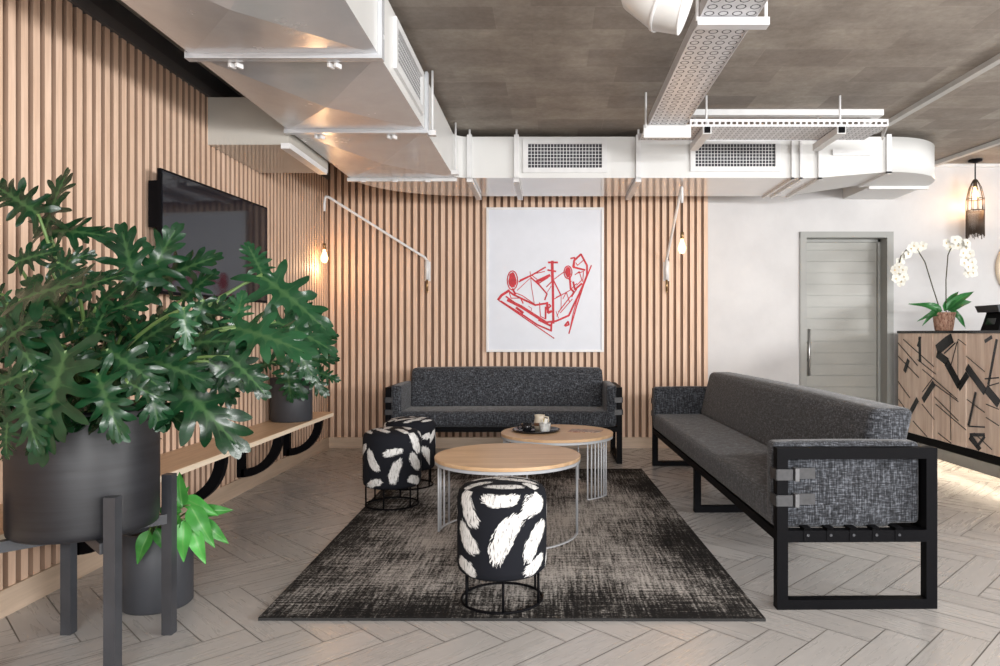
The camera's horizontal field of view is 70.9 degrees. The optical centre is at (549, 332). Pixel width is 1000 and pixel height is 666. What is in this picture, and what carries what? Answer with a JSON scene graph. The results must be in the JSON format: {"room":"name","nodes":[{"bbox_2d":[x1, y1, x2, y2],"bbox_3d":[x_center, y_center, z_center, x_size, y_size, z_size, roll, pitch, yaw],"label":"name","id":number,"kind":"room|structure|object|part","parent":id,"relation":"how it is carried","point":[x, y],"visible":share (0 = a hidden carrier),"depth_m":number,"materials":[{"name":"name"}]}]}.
{"room":"lobby","nodes":[
{"label":"lobby","id":0,"kind":"room"},
{"bbox_2d":[0,0,327,589],"bbox_3d":[-2.210,-0.270,1.790,0.060,2.800,10.380,0,0,0],"label":"wall","id":1,"kind":"structure","parent":0,"point":[75,95],"depth_m":3.50,"materials":[{"name":"brown wood"}]},
{"bbox_2d":[0,437,328,618],"bbox_3d":[-2.189,1.075,1.740,0.042,0.110,10.280,0,0,0],"label":"baseboard","id":2,"kind":"structure","parent":1,"relation":"attached to","point":[14,597],"depth_m":3.28,"materials":[{"name":"brown wood"}]},
{"bbox_2d":[0,412,333,554],"bbox_3d":[-2.013,0.842,3.810,0.333,0.327,4.420,0,0,0],"label":"bench","id":3,"kind":"object","parent":1,"relation":"attached to","point":[188,458],"visible":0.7,"depth_m":4.31,"materials":[{"name":"brown wood"}]},
{"bbox_2d":[260,300,340,422],"bbox_3d":[-1.871,0.179,5.380,0.588,0.997,0.410,0,0,0],"label":"philodendron","id":4,"kind":"object","parent":3,"relation":"on","point":[291,401],"visible":0.45,"depth_m":5.28,"materials":[{"name":"plant"}]},
{"bbox_2d":[270,377,312,422],"bbox_3d":[-2.005,0.510,5.430,0.310,0.335,0.310,0,0,0],"label":"pot","id":5,"kind":"object","parent":4,"relation":"attached to","point":[299,407],"depth_m":5.29,"materials":[{"name":"grey ceramic"}]},
{"bbox_2d":[67,0,329,179],"bbox_3d":[-2.185,-1.531,1.740,0.050,0.058,10.280,0,0,0],"label":"trim","id":6,"kind":"structure","parent":1,"relation":"attached to","point":[87,7],"depth_m":3.71,"materials":[{"name":"paint"}]},
{"bbox_2d":[148,168,266,302],"bbox_3d":[-2.073,-0.546,4.338,0.083,0.672,1.193,0,0,4],"label":"television","id":7,"kind":"object","parent":1,"relation":"attached to","point":[218,220],"visible":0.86,"depth_m":4.21,"materials":[{"name":"black plastic"}]},
{"bbox_2d":[208,97,327,172],"bbox_3d":[-1.923,-1.351,4.855,0.515,0.302,0.790,0,0,0],"label":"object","id":8,"kind":"structure","parent":0,"point":[238,128],"depth_m":4.46,"materials":[{"name":"white metal"}]},
{"bbox_2d":[281,143,326,174],"bbox_3d":[-1.670,-1.183,4.785,0.060,0.035,0.730,0,0,0],"label":"trim","id":9,"kind":"structure","parent":8,"relation":"attached to","point":[289,148],"depth_m":4.70,"materials":[{"name":"white paint"}]},
{"bbox_2d":[0,448,999,665],"bbox_3d":[1.777,1.190,2.076,9.645,0.120,10.952,0,0,0],"label":"floor","id":10,"kind":"structure","parent":0,"point":[274,529],"depth_m":2.77,"materials":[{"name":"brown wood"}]},
{"bbox_2d":[0,473,176,665],"bbox_3d":[-1.622,0.830,2.451,0.448,0.600,0.404,0,0,0],"label":"plant stand","id":11,"kind":"object","parent":10,"relation":"on","point":[110,546],"visible":0.7,"depth_m":2.62,"materials":[{"name":"grey metal"}]},
{"bbox_3d":[-1.811,0.830,2.634,0.038,0.600,0.038,0,0,0],"label":"leg","id":12,"kind":"part","parent":11,"relation":"part of","materials":[{"name":"grey metal"}]},
{"bbox_3d":[-1.417,0.830,2.268,0.038,0.600,0.038,0,0,0],"label":"leg","id":13,"kind":"part","parent":11,"relation":"part of","materials":[{"name":"grey metal"}]},
{"bbox_2d":[0,167,337,544],"bbox_3d":[-1.408,0.065,2.401,1.290,1.220,0.927,0,0,-15],"label":"philodendron","id":14,"kind":"object","parent":11,"relation":"on","point":[72,436],"visible":0.99,"depth_m":2.23,"materials":[{"name":"plant"}]},
{"bbox_2d":[3,403,159,544],"bbox_3d":[-1.622,0.467,2.445,0.456,0.417,0.456,0,0,0],"label":"pot","id":15,"kind":"object","parent":14,"relation":"attached to","point":[61,501],"depth_m":2.25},
{"bbox_3d":[-1.433,0.830,2.634,0.038,0.600,0.038,0,0,0],"label":"leg","id":16,"kind":"part","parent":11,"relation":"part of","materials":[{"name":"grey metal"}]},
{"bbox_2d":[122,472,232,615],"bbox_3d":[-1.552,0.845,2.857,0.492,0.571,0.284,0,0,34],"label":"potted plant","id":17,"kind":"object","parent":10,"relation":"on","point":[141,549],"visible":0.63,"depth_m":2.79,"materials":[{"name":"plant"}]},
{"bbox_2d":[122,520,193,615],"bbox_3d":[-1.640,0.973,2.925,0.270,0.315,0.270,0,0,0],"label":"pot","id":18,"kind":"object","parent":17,"relation":"attached to","point":[141,582],"depth_m":2.80,"materials":[{"name":"grey ceramic"}]},
{"bbox_2d":[384,366,622,463],"bbox_3d":[-0.400,0.722,6.364,2.063,0.817,0.672,0,0,0],"label":"sofa","id":19,"kind":"object","parent":10,"relation":"on","point":[465,398],"visible":0.81,"depth_m":6.43,"materials":[{"name":"grey fabric"}]},
{"bbox_3d":[-1.399,0.800,6.370,0.045,0.660,0.660,0,0,0],"label":"frame","id":20,"kind":"part","parent":19,"relation":"part of","materials":[{"name":"black metal"}]},
{"bbox_2d":[391,381,410,418],"bbox_3d":[-1.330,0.624,6.346,0.100,0.351,0.624,0,0,0],"label":"cushion","id":21,"kind":"object","parent":19,"relation":"on","point":[400,392],"depth_m":6.05,"materials":[{"name":"grey fabric"}]},
{"bbox_2d":[411,366,602,406],"bbox_3d":[-0.400,0.503,6.553,1.791,0.381,0.267,0,0,0],"label":"cushion","id":22,"kind":"object","parent":19,"relation":"on","point":[465,385],"depth_m":6.45,"materials":[{"name":"grey fabric"}]},
{"bbox_2d":[399,406,615,426],"bbox_3d":[-0.400,0.746,6.290,1.971,0.159,0.524,0,0,0],"label":"seat cushion","id":23,"kind":"object","parent":19,"relation":"on","point":[443,416],"depth_m":6.04,"materials":[{"name":"grey fabric"}]},
{"bbox_3d":[-0.400,0.835,6.064,1.955,0.040,0.040,0,0,0],"label":"rail","id":24,"kind":"part","parent":19,"relation":"part of","materials":[{"name":"black metal"}]},
{"bbox_2d":[602,381,616,423],"bbox_3d":[0.531,0.624,6.346,0.100,0.351,0.624,0,0,0],"label":"cushion","id":25,"kind":"object","parent":19,"relation":"on","point":[609,389],"depth_m":6.04,"materials":[{"name":"grey fabric"}]},
{"bbox_3d":[0.601,0.800,6.370,0.045,0.660,0.660,0,0,0],"label":"frame","id":26,"kind":"part","parent":19,"relation":"part of","materials":[{"name":"black metal"}]},
{"bbox_2d":[258,469,765,620],"bbox_3d":[-0.192,1.123,4.255,2.073,0.011,3.030,0,0,0],"label":"rug","id":27,"kind":"object","parent":10,"relation":"on","point":[632,556],"visible":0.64,"depth_m":3.31,"materials":[{"name":"grey carpet"}]},
{"bbox_2d":[362,427,420,510],"bbox_3d":[-1.030,0.869,4.570,0.376,0.496,0.376,0,0,-19],"label":"ottoman","id":28,"kind":"object","parent":27,"relation":"on","point":[391,456],"visible":1,"depth_m":4.42,"materials":[{"name":"black fabric"}]},
{"bbox_3d":[-1.184,1.048,4.500,0.010,0.125,0.010,0,0,4],"label":"leg","id":29,"kind":"part","parent":28,"relation":"part of","materials":[{"name":"black metal"}]},
{"bbox_3d":[-0.893,1.048,4.472,0.010,0.125,0.010,0,0,-41],"label":"leg","id":30,"kind":"part","parent":28,"relation":"part of","materials":[{"name":"black metal"}]},
{"bbox_3d":[-0.876,1.048,4.640,0.010,0.125,0.010,0,0,4],"label":"leg","id":31,"kind":"part","parent":28,"relation":"part of","materials":[{"name":"black metal"}]},
{"bbox_2d":[384,416,435,489],"bbox_3d":[-1.030,0.869,5.140,0.376,0.496,0.376,0,0,29],"label":"ottoman","id":32,"kind":"object","parent":27,"relation":"on","point":[426,426],"visible":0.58,"depth_m":5.03,"materials":[{"name":"black fabric"}]},
{"bbox_3d":[-0.875,1.048,5.072,0.010,0.125,0.010,0,0,-38],"label":"leg","id":33,"kind":"part","parent":32,"relation":"part of","materials":[{"name":"black metal"}]},
{"bbox_2d":[457,476,546,614],"bbox_3d":[-0.202,0.869,2.945,0.376,0.496,0.376,0,0,0],"label":"ottoman","id":34,"kind":"object","parent":27,"relation":"on","point":[502,520],"visible":1,"depth_m":2.79,"materials":[{"name":"black fabric"}]},
{"bbox_3d":[-0.340,1.048,2.847,0.010,0.125,0.010,0,0,-22],"label":"leg","id":35,"kind":"part","parent":34,"relation":"part of","materials":[{"name":"black metal"}]},
{"bbox_3d":[-0.186,1.048,2.777,0.010,0.125,0.010,0,0,-22],"label":"leg","id":36,"kind":"part","parent":34,"relation":"part of","materials":[{"name":"black metal"}]},
{"bbox_3d":[-0.048,1.048,2.875,0.010,0.125,0.010,0,0,-22],"label":"leg","id":37,"kind":"part","parent":34,"relation":"part of","materials":[{"name":"black metal"}]},
{"bbox_2d":[434,443,580,548],"bbox_3d":[-0.237,0.901,3.950,0.820,0.432,0.820,0,0,0],"label":"coffee table","id":38,"kind":"object","parent":27,"relation":"on","point":[496,459],"visible":0.89,"depth_m":3.85,"materials":[{"name":"brown wood"}]},
{"bbox_3d":[-0.627,0.914,3.936,0.011,0.399,0.011,0,0,23],"label":"leg","id":39,"kind":"part","parent":38,"relation":"part of","materials":[{"name":"grey metal"}]},
{"bbox_3d":[-0.624,0.914,3.995,0.011,0.399,0.011,0,0,23],"label":"leg","id":40,"kind":"part","parent":38,"relation":"part of","materials":[{"name":"grey metal"}]},
{"bbox_3d":[-0.613,0.914,4.053,0.011,0.399,0.011,0,0,22],"label":"leg","id":41,"kind":"part","parent":38,"relation":"part of","materials":[{"name":"grey metal"}]},
{"bbox_3d":[-0.593,0.914,4.109,0.011,0.399,0.011,0,0,-23],"label":"leg","id":42,"kind":"part","parent":38,"relation":"part of","materials":[{"name":"grey metal"}]},
{"bbox_3d":[0.148,0.914,3.889,0.011,0.399,0.011,0,0,22],"label":"leg","id":43,"kind":"part","parent":38,"relation":"part of","materials":[{"name":"grey metal"}]},
{"bbox_2d":[501,424,612,499],"bbox_3d":[0.050,0.911,5.000,0.800,0.412,0.800,0,0,0],"label":"coffee table","id":44,"kind":"object","parent":27,"relation":"on","point":[562,437],"visible":0.77,"depth_m":4.77,"materials":[{"name":"brown wood"}]},
{"bbox_2d":[512,426,559,433],"bbox_3d":[-0.100,0.697,5.030,0.344,0.016,0.344,0,0,0],"label":"serving tray","id":45,"kind":"object","parent":44,"relation":"on","point":[552,429],"visible":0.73,"depth_m":4.98,"materials":[{"name":"black metal"}]},
{"bbox_2d":[517,422,532,431],"bbox_3d":[-0.172,0.672,4.985,0.098,0.058,0.082,0,0,-34],"label":"coffee cup","id":46,"kind":"object","parent":45,"relation":"on","point":[526,427],"visible":1,"depth_m":4.96,"materials":[{"name":"black ceramic"}]},
{"bbox_2d":[534,414,548,429],"bbox_3d":[-0.069,0.648,5.096,0.103,0.105,0.088,0,0,36],"label":"milk jug","id":47,"kind":"object","parent":45,"relation":"on","point":[538,417],"visible":0.67,"depth_m":5.07,"materials":[{"name":"beige ceramic"}]},
{"bbox_2d":[539,418,550,431],"bbox_3d":[-0.035,0.652,4.955,0.084,0.098,0.084,0,0,0],"label":"glass bowl","id":48,"kind":"object","parent":45,"relation":"on","point":[545,426],"visible":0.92,"depth_m":4.93,"materials":[{"name":"white"}]},
{"bbox_2d":[568,429,602,432],"bbox_3d":[0.255,0.702,5.020,0.230,0.004,0.150,0,0,14],"label":"magazine","id":49,"kind":"object","parent":44,"relation":"on","point":[571,430],"visible":1,"depth_m":5.03,"materials":[{"name":"paper"}]},
{"bbox_3d":[0.251,0.924,4.678,0.011,0.379,0.011,0,0,-23],"label":"leg","id":50,"kind":"part","parent":44,"relation":"part of","materials":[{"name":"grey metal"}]},
{"bbox_3d":[0.279,0.924,4.697,0.011,0.379,0.011,0,0,-22],"label":"leg","id":51,"kind":"part","parent":44,"relation":"part of","materials":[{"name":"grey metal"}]},
{"bbox_3d":[0.304,0.924,4.718,0.011,0.379,0.011,0,0,-23],"label":"leg","id":52,"kind":"part","parent":44,"relation":"part of","materials":[{"name":"grey metal"}]},
{"bbox_3d":[0.328,0.924,4.741,0.011,0.379,0.011,0,0,22],"label":"leg","id":53,"kind":"part","parent":44,"relation":"part of","materials":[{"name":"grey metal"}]},
{"bbox_3d":[0.349,0.924,4.766,0.011,0.379,0.011,0,0,-23],"label":"leg","id":54,"kind":"part","parent":44,"relation":"part of","materials":[{"name":"grey metal"}]},
{"bbox_3d":[0.369,0.924,4.793,0.011,0.379,0.011,0,0,23],"label":"leg","id":55,"kind":"part","parent":44,"relation":"part of","materials":[{"name":"grey metal"}]},
{"bbox_3d":[0.386,0.924,4.822,0.011,0.379,0.011,0,0,-23],"label":"leg","id":56,"kind":"part","parent":44,"relation":"part of","materials":[{"name":"grey metal"}]},
{"bbox_2d":[651,372,936,609],"bbox_3d":[1.224,0.722,4.428,0.672,0.817,3.153,0,0,-1],"label":"sofa","id":57,"kind":"object","parent":10,"relation":"on","point":[785,455],"visible":1,"depth_m":2.92,"materials":[{"name":"grey fabric"}]},
{"bbox_3d":[1.203,0.800,5.973,0.660,0.660,0.045,0,0,-1],"label":"frame","id":58,"kind":"part","parent":57,"relation":"part of","materials":[{"name":"black metal"}]},
{"bbox_2d":[653,386,706,425],"bbox_3d":[1.181,0.624,5.903,0.624,0.351,0.100,0,0,-1],"label":"cushion","id":59,"kind":"object","parent":57,"relation":"on","point":[666,399],"depth_m":5.85,"materials":[{"name":"grey fabric"}]},
{"bbox_3d":[0.924,0.835,4.423,0.040,0.040,3.045,0,0,-1],"label":"rail","id":60,"kind":"part","parent":57,"relation":"part of","materials":[{"name":"black metal"}]},
{"bbox_3d":[1.230,0.993,4.428,0.640,0.275,0.045,0,0,-1],"label":"leg frame","id":61,"kind":"part","parent":57,"relation":"part of","materials":[{"name":"black metal"}]},
{"bbox_2d":[654,414,888,526],"bbox_3d":[1.150,0.746,4.427,0.524,0.159,3.061,0,0,-1],"label":"seat cushion","id":62,"kind":"object","parent":57,"relation":"on","point":[730,457],"depth_m":3.45,"materials":[{"name":"grey fabric"}]},
{"bbox_2d":[701,372,911,445],"bbox_3d":[1.412,0.503,4.431,0.267,0.381,2.883,0,0,-1],"label":"cushion","id":63,"kind":"object","parent":57,"relation":"on","point":[760,410],"depth_m":3.91,"materials":[{"name":"grey fabric"}]},
{"bbox_2d":[767,439,917,522],"bbox_3d":[1.232,0.624,2.953,0.624,0.351,0.100,0,0,-1],"label":"cushion","id":64,"kind":"object","parent":57,"relation":"on","point":[845,490],"depth_m":2.91,"materials":[{"name":"grey fabric"}]},
{"bbox_3d":[1.256,0.800,2.884,0.660,0.660,0.045,0,0,-1],"label":"frame","id":65,"kind":"part","parent":57,"relation":"part of","materials":[{"name":"black metal"}]},
{"bbox_3d":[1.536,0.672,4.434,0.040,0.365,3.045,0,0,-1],"label":"rail","id":66,"kind":"part","parent":57,"relation":"part of","materials":[{"name":"black metal"}]},
{"bbox_2d":[897,330,999,477],"bbox_3d":[3.665,0.555,5.096,0.670,1.150,3.248,0,0,0],"label":"reception desk","id":67,"kind":"object","parent":10,"relation":"on","point":[949,381],"depth_m":5.81,"materials":[{"name":"brown wood"}]},
{"bbox_2d":[890,236,977,330],"bbox_3d":[3.410,-0.441,6.223,0.800,0.842,0.198,0,0,0],"label":"potted orchid","id":68,"kind":"object","parent":67,"relation":"on","point":[943,321],"visible":1,"depth_m":6.19,"materials":[{"name":"plant"}]},
{"bbox_3d":[3.416,-0.481,6.209,0.677,0.646,0.025,0,0,-3],"label":"stem","id":69,"kind":"part","parent":68,"relation":"part of","materials":[{"name":"green plant"}]},
{"bbox_3d":[3.500,-0.101,6.220,0.192,0.162,0.192,0,0,0],"label":"pot","id":70,"kind":"part","parent":68,"relation":"part of","materials":[{"name":"wicker"}]},
{"bbox_2d":[897,330,999,332],"bbox_3d":[3.665,-0.009,5.160,0.670,0.022,3.120,0,0,0],"label":"countertop","id":71,"kind":"structure","parent":67,"relation":"on","point":[969,331],"depth_m":5.76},
{"bbox_2d":[975,304,999,329],"bbox_3d":[3.695,-0.133,5.720,0.270,0.225,0.300,0,0,0],"label":"card terminal","id":72,"kind":"object","parent":67,"relation":"on","point":[991,321],"visible":0.92,"depth_m":5.71,"materials":[{"name":"black plastic"}]},
{"bbox_2d":[328,163,707,436],"bbox_3d":[-0.329,-0.270,6.905,3.762,2.800,0.050,0,0,0],"label":"wall","id":73,"kind":"structure","parent":0,"point":[382,313],"depth_m":6.88,"materials":[{"name":"brown wood"}]},
{"bbox_2d":[321,195,430,292],"bbox_3d":[-1.649,-0.835,6.684,1.031,0.894,0.072,0,0,-20],"label":"wall lamp","id":74,"kind":"object","parent":73,"relation":"attached to","point":[324,258],"visible":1,"depth_m":6.66,"materials":[{"name":"white metal"}]},
{"bbox_3d":[-2.100,-0.983,6.515,0.007,0.300,0.007,0,0,-22],"label":"cord","id":75,"kind":"part","parent":74,"relation":"part of","materials":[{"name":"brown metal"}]},
{"bbox_3d":[-2.100,-0.714,6.515,0.068,0.128,0.068,0,0,0],"label":"bulb","id":76,"kind":"part","parent":74,"relation":"part of","materials":[{"name":"white glass"}]},
{"bbox_3d":[-1.651,-0.988,6.675,0.979,0.588,0.025,0,0,-20],"label":"arm","id":77,"kind":"part","parent":74,"relation":"part of","materials":[{"name":"white paint"}]},
{"bbox_3d":[-1.200,-0.605,6.870,0.056,0.190,0.020,0,0,0],"label":"wall plate","id":78,"kind":"part","parent":74,"relation":"part of","materials":[{"name":"white paint"}]},
{"bbox_2d":[329,437,668,447],"bbox_3d":[-0.313,1.077,6.889,3.710,0.105,0.042,0,0,0],"label":"baseboard","id":79,"kind":"structure","parent":73,"relation":"attached to","point":[334,442],"depth_m":6.87,"materials":[{"name":"brown wood"}]},
{"bbox_2d":[486,207,603,351],"bbox_3d":[-0.048,-0.521,6.857,1.148,1.412,0.044,0,0,0],"label":"framed picture","id":80,"kind":"object","parent":73,"relation":"attached to","point":[545,265],"visible":1,"depth_m":6.85,"materials":[{"name":"white paper"}]},
{"bbox_2d":[663,186,685,292],"bbox_3d":[1.130,-0.822,6.405,0.068,0.869,0.950,0,0,1],"label":"wall lamp","id":81,"kind":"object","parent":73,"relation":"attached to","point":[681,248],"visible":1,"depth_m":6.36,"materials":[{"name":"white metal"}]},
{"bbox_3d":[1.140,-0.605,6.870,0.056,0.190,0.020,0,0,0],"label":"wall plate","id":82,"kind":"part","parent":81,"relation":"part of","materials":[{"name":"white paint"}]},
{"bbox_3d":[1.132,-0.975,6.399,0.025,0.563,0.894,0,0,1],"label":"arm","id":83,"kind":"part","parent":81,"relation":"part of","materials":[{"name":"white paint"}]},
{"bbox_3d":[1.125,-0.739,5.964,0.068,0.128,0.068,0,0,0],"label":"bulb","id":84,"kind":"part","parent":81,"relation":"part of","materials":[{"name":"white glass"}]},
{"bbox_2d":[116,0,999,163],"bbox_3d":[2.135,-1.745,2.000,8.930,0.150,10.800,0,0,0],"label":"ceiling","id":85,"kind":"structure","parent":0,"point":[536,68],"depth_m":4.29,"materials":[{"name":"grey concrete"}]},
{"bbox_2d":[121,0,934,199],"bbox_3d":[0.877,-1.448,1.865,5.085,0.444,10.130,0,0,0],"label":"air duct","id":86,"kind":"object","parent":85,"relation":"attached to","point":[345,78],"visible":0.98,"depth_m":4.83,"materials":[{"name":"white metal"}]},
{"bbox_2d":[393,16,423,114],"bbox_3d":[-0.775,-1.455,3.880,0.017,0.260,0.760,0,0,0],"label":"grille","id":87,"kind":"object","parent":86,"relation":"attached to","point":[407,69],"depth_m":3.81,"materials":[{"name":"white metal"}]},
{"bbox_2d":[523,139,606,172],"bbox_3d":[0.123,-1.455,5.750,0.690,0.280,0.017,0,0,0],"label":"grille","id":88,"kind":"object","parent":86,"relation":"attached to","point":[539,155],"depth_m":5.75,"materials":[{"name":"white metal"}]},
{"bbox_2d":[690,141,780,171],"bbox_3d":[1.522,-1.460,5.750,0.740,0.270,0.017,0,0,0],"label":"grille","id":89,"kind":"object","parent":86,"relation":"attached to","point":[713,156],"depth_m":5.75,"materials":[{"name":"white metal"}]},
{"bbox_2d":[621,0,692,34],"bbox_3d":[0.354,-1.334,2.347,0.300,0.672,0.276,0,0,14],"label":"duct","id":90,"kind":"object","parent":85,"relation":"hanging from","point":[663,16],"visible":1,"depth_m":2.29,"materials":[{"name":"white metal"}]},
{"bbox_2d":[645,0,769,126],"bbox_3d":[0.831,-1.540,3.240,0.348,0.260,3.280,0,0,0],"label":"cable tray","id":91,"kind":"object","parent":85,"relation":"hanging from","point":[717,28],"visible":1,"depth_m":3.64,"materials":[{"name":"white paint"}]},
{"bbox_3d":[0.665,-1.550,4.860,0.015,0.240,0.015,0,0,22],"label":"hanging rod","id":92,"kind":"part","parent":91,"relation":"part of","materials":[{"name":"white paint"}]},
{"bbox_3d":[0.675,-1.550,3.210,0.015,0.240,0.015,0,0,-22],"label":"hanging rod","id":93,"kind":"part","parent":91,"relation":"part of","materials":[{"name":"white paint"}]},
{"bbox_3d":[0.990,-1.550,3.210,0.015,0.240,0.015,0,0,22],"label":"hanging rod","id":94,"kind":"part","parent":91,"relation":"part of","materials":[{"name":"white paint"}]},
{"bbox_2d":[638,95,888,150],"bbox_3d":[1.577,-1.518,5.122,1.845,0.305,0.475,0,0,0],"label":"cable tray","id":95,"kind":"object","parent":85,"relation":"hanging from","point":[824,134],"visible":1,"depth_m":4.94,"materials":[{"name":"white paint"}]},
{"bbox_3d":[0.820,-1.411,4.897,0.330,0.091,0.016,0,0,0],"label":"junction plate","id":96,"kind":"part","parent":95,"relation":"part of","materials":[{"name":"white paint"}]},
{"bbox_3d":[1.100,-1.535,4.925,0.015,0.270,0.015,0,0,22],"label":"hanging rod","id":97,"kind":"part","parent":95,"relation":"part of","materials":[{"name":"white paint"}]},
{"bbox_3d":[2.040,-1.535,4.925,0.015,0.270,0.015,0,0,-22],"label":"hanging rod","id":98,"kind":"part","parent":95,"relation":"part of","materials":[{"name":"white paint"}]},
{"bbox_3d":[2.431,-1.475,5.082,0.009,0.050,0.381,0,0,20],"label":"plate","id":99,"kind":"part","parent":95,"relation":"part of","materials":[{"name":"white paint"}]},
{"bbox_2d":[691,109,883,123],"bbox_3d":[1.760,-1.647,5.470,1.460,0.044,0.500,0,0,0],"label":"cable trunking","id":100,"kind":"object","parent":85,"relation":"attached to","point":[699,113],"visible":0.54,"depth_m":5.22,"materials":[{"name":"white paint"}]},
{"bbox_2d":[875,53,999,133],"bbox_3d":[2.697,-1.652,4.475,0.050,0.035,2.551,0,0,-2],"label":"conduit","id":101,"kind":"object","parent":85,"relation":"attached to","point":[994,61],"visible":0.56,"depth_m":4.72,"materials":[{"name":"white metal"}]},
{"bbox_2d":[935,139,999,165],"bbox_3d":[3.885,-1.652,6.050,0.050,0.035,1.721,0,0,-9],"label":"conduit","id":102,"kind":"object","parent":85,"relation":"attached to","point":[996,142],"visible":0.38,"depth_m":6.37,"materials":[{"name":"white metal"}]},
{"bbox_2d":[965,158,984,238],"bbox_3d":[4.100,-1.288,6.750,0.164,0.764,0.164,0,0,0],"label":"pendant lamp","id":103,"kind":"object","parent":85,"relation":"hanging from","point":[978,223],"visible":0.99,"depth_m":6.73,"materials":[{"name":"black metal"}]},
{"bbox_3d":[4.100,-1.560,6.750,0.011,0.180,0.011,0,0,23],"label":"cord","id":104,"kind":"part","parent":103,"relation":"part of","materials":[{"name":"black metal"}]},
{"bbox_3d":[4.100,-1.346,6.750,0.064,0.128,0.064,0,0,0],"label":"bulb","id":105,"kind":"part","parent":103,"relation":"part of","materials":[{"name":"white glass"}]},
{"bbox_2d":[708,167,999,405],"bbox_3d":[2.160,-0.270,7.105,8.880,2.800,0.350,0,0,0],"label":"wall","id":106,"kind":"structure","parent":0,"point":[753,241],"depth_m":6.93,"materials":[{"name":"white paint"}]},
{"bbox_2d":[807,243,875,400],"bbox_3d":[2.930,0.093,7.076,0.788,2.064,0.108,0,0,0],"label":"door","id":107,"kind":"structure","parent":106,"relation":"in","point":[841,277],"depth_m":7.08,"materials":[{"name":"grey paint"}]},
{"bbox_3d":[2.605,0.195,7.053,0.025,0.470,0.061,0,0,0],"label":"handle","id":108,"kind":"part","parent":107,"relation":"part of","materials":[{"name":"silver metal"}]},
{"bbox_2d":[799,232,893,404],"bbox_3d":[2.930,0.065,7.027,0.920,2.130,0.245,0,0,0],"label":"door frame","id":109,"kind":"structure","parent":106,"relation":"attached to","point":[884,241],"depth_m":6.91,"materials":[{"name":"grey paint"}]},
{"bbox_2d":[935,164,999,166],"bbox_3d":[4.115,-1.655,6.915,4.970,0.030,0.030,0,0,0],"label":"trim","id":110,"kind":"structure","parent":106,"relation":"attached to","point":[941,165],"depth_m":6.90,"materials":[{"name":"white paint"}]},
{"bbox_2d":[995,252,999,284],"bbox_3d":[4.735,-0.640,6.902,0.670,0.670,0.054,0,0,0],"label":"round mirror","id":111,"kind":"object","parent":106,"relation":"attached to","point":[997,264],"visible":1,"depth_m":6.89,"materials":[{"name":"mirror"}]}
]}

